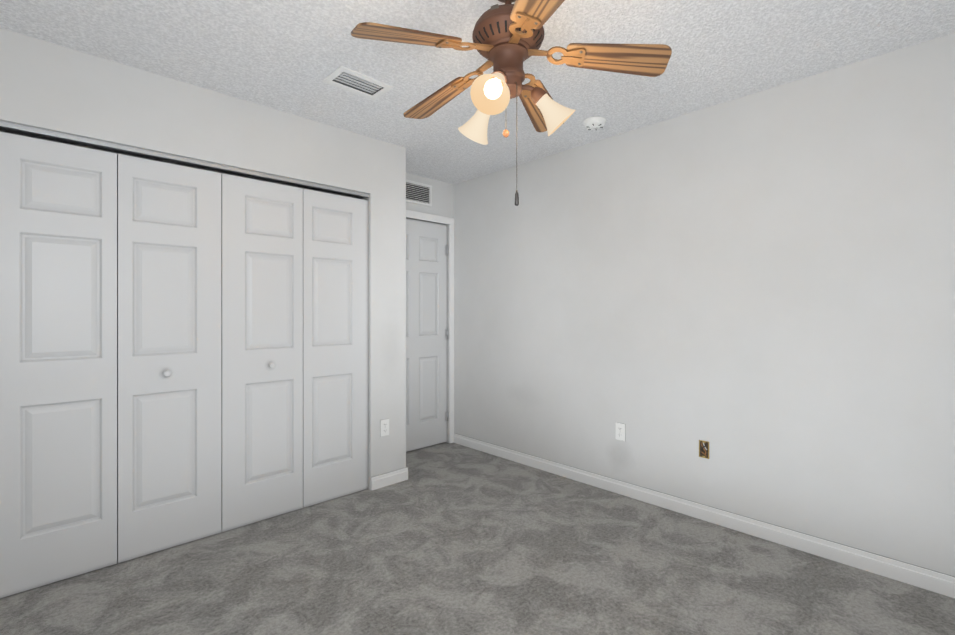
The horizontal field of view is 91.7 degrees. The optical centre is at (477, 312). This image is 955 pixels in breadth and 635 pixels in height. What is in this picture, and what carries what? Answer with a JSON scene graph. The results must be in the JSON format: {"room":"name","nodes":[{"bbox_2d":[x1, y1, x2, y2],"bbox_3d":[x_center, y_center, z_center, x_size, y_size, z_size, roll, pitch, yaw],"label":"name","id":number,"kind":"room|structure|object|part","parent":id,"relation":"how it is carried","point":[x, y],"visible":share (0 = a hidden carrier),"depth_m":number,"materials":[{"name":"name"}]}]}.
{"room":"empty bedroom","nodes":[
{"label":"empty bedroom","id":0,"kind":"room"},
{"bbox_2d":[0,28,405,489],"bbox_3d":[-1.490,0.013,2.540,2.566,2.425,0.120,0,0,-44],"label":"wall","id":1,"kind":"structure","parent":0,"point":[45,85],"depth_m":2.63,"materials":[{"name":"paint"}]},
{"bbox_2d":[0,132,116,597],"bbox_3d":[-1.924,0.225,2.102,0.455,1.990,0.032,0,0,-44],"label":"closet door","id":2,"kind":"structure","parent":1,"relation":"in","point":[58,361],"depth_m":2.10,"materials":[{"name":"paint"}]},
{"bbox_2d":[117,154,221,562],"bbox_3d":[-1.580,0.225,2.406,0.455,1.990,0.070,0,0,-44],"label":"closet door","id":3,"kind":"structure","parent":1,"relation":"in","point":[168,355],"depth_m":2.39,"materials":[{"name":"paint"}]},
{"bbox_2d":[0,121,368,197],"bbox_3d":[-1.433,-0.804,2.574,1.847,0.022,0.046,0,0,-44],"label":"rail","id":4,"kind":"object","parent":1,"relation":"attached to","point":[82,140],"visible":1,"depth_m":2.38,"materials":[{"name":"silver metal"}]},
{"bbox_2d":[221,173,302,531],"bbox_3d":[-1.249,0.225,2.723,0.455,1.990,0.070,0,0,-44],"label":"closet door","id":5,"kind":"structure","parent":1,"relation":"in","point":[261,350],"depth_m":2.71,"materials":[{"name":"paint"}]},
{"bbox_2d":[303,189,367,507],"bbox_3d":[-0.931,0.225,3.055,0.455,1.990,0.032,0,0,-44],"label":"closet door","id":6,"kind":"structure","parent":1,"relation":"in","point":[335,346],"depth_m":3.03,"materials":[{"name":"paint"}]},
{"bbox_2d":[380,418,388,436],"bbox_3d":[-0.651,0.812,3.257,0.072,0.117,0.008,0,0,-44],"label":"outlet","id":7,"kind":"object","parent":1,"relation":"attached to","point":[384,427],"visible":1,"depth_m":3.25,"materials":[{"name":"white plastic"}]},
{"bbox_2d":[371,467,407,489],"bbox_3d":[-0.792,1.179,3.466,0.303,0.090,0.513,0,0,-44],"label":"baseboard","id":8,"kind":"structure","parent":1,"relation":"attached to","point":[388,478],"depth_m":3.27,"materials":[{"name":"white paint"}]},
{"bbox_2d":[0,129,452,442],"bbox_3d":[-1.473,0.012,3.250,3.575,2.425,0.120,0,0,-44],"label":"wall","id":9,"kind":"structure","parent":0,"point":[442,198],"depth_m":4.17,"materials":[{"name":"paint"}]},
{"bbox_2d":[406,179,431,206],"bbox_3d":[-0.556,-1.043,4.032,0.392,0.190,0.020,0,0,-44],"label":"air vent","id":10,"kind":"object","parent":9,"relation":"in","point":[418,193],"visible":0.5,"depth_m":4.07,"materials":[{"name":"white plastic"}]},
{"bbox_2d":[406,218,447,451],"bbox_3d":[-0.545,0.200,4.066,0.764,2.025,0.101,0,0,-44],"label":"door","id":11,"kind":"structure","parent":9,"relation":"in","point":[426,340],"depth_m":4.17,"materials":[{"name":"paint"}]},
{"bbox_3d":[-0.286,0.199,4.328,0.029,1.640,0.010,0,0,-44],"label":"alcove door hinges","id":12,"kind":"part","parent":11,"relation":"part of","materials":[{"name":"silver metal"}]},
{"bbox_2d":[406,210,453,442],"bbox_3d":[-0.539,0.173,4.051,0.877,2.103,0.016,0,0,-44],"label":"door frame","id":13,"kind":"structure","parent":9,"relation":"attached to","point":[428,217],"depth_m":4.32,"materials":[{"name":"white paint"}]},
{"bbox_2d":[0,442,954,634],"bbox_3d":[-0.136,1.275,1.858,3.575,0.100,4.220,0,0,-44],"label":"floor","id":14,"kind":"structure","parent":0,"point":[445,538],"depth_m":2.13,"materials":[{"name":"carpet"}]},
{"bbox_2d":[0,0,954,184],"bbox_3d":[-0.136,-1.250,1.857,3.575,0.100,4.220,0,0,-44],"label":"ceiling","id":15,"kind":"structure","parent":0,"point":[287,56],"depth_m":2.12,"materials":[{"name":"white paint"}]},
{"bbox_2d":[322,66,393,99],"bbox_3d":[-0.625,-1.226,2.431,0.305,0.067,0.205,0,0,-44],"label":"ceiling vent","id":16,"kind":"object","parent":15,"relation":"in","point":[339,78],"visible":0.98,"depth_m":2.44,"materials":[{"name":"white plastic"}]},
{"bbox_2d":[351,0,671,205],"bbox_3d":[0.083,-0.785,1.690,1.071,0.828,1.035,0,0,-44],"label":"ceiling fan","id":17,"kind":"object","parent":15,"relation":"hanging from","point":[508,37],"visible":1,"depth_m":1.61,"materials":[{"name":"brown wood"}]},
{"bbox_2d":[583,116,605,129],"bbox_3d":[0.736,-1.178,2.909,0.140,0.044,0.140,0,0,-44],"label":"smoke detector","id":18,"kind":"object","parent":15,"relation":"attached to","point":[594,123],"visible":1,"depth_m":2.87,"materials":[{"name":"white plastic"}]},
{"bbox_2d":[453,33,954,575],"bbox_3d":[1.110,0.012,3.054,0.120,2.425,4.220,0,0,-44],"label":"wall","id":19,"kind":"structure","parent":0,"point":[757,291],"depth_m":2.56,"materials":[{"name":"paint"}]},
{"bbox_2d":[615,422,625,440],"bbox_3d":[0.961,0.805,3.117,0.008,0.117,0.072,0,0,-44],"label":"outlet","id":20,"kind":"object","parent":19,"relation":"attached to","point":[620,433],"visible":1,"depth_m":3.11,"materials":[{"name":"white plastic"}]},
{"bbox_2d":[453,433,954,597],"bbox_3d":[1.104,1.180,2.965,0.013,0.090,3.859,0,0,-44],"label":"baseboard","id":21,"kind":"structure","parent":19,"relation":"attached to","point":[919,576],"depth_m":2.55,"materials":[{"name":"white paint"}]},
{"bbox_2d":[699,440,708,458],"bbox_3d":[1.332,0.809,2.727,0.014,0.100,0.058,0,0,-44],"label":"electrical outlet box","id":22,"kind":"object","parent":19,"relation":"attached to","point":[703,449],"visible":1,"depth_m":2.73,"materials":[{"name":"gold metal"}]}
]}

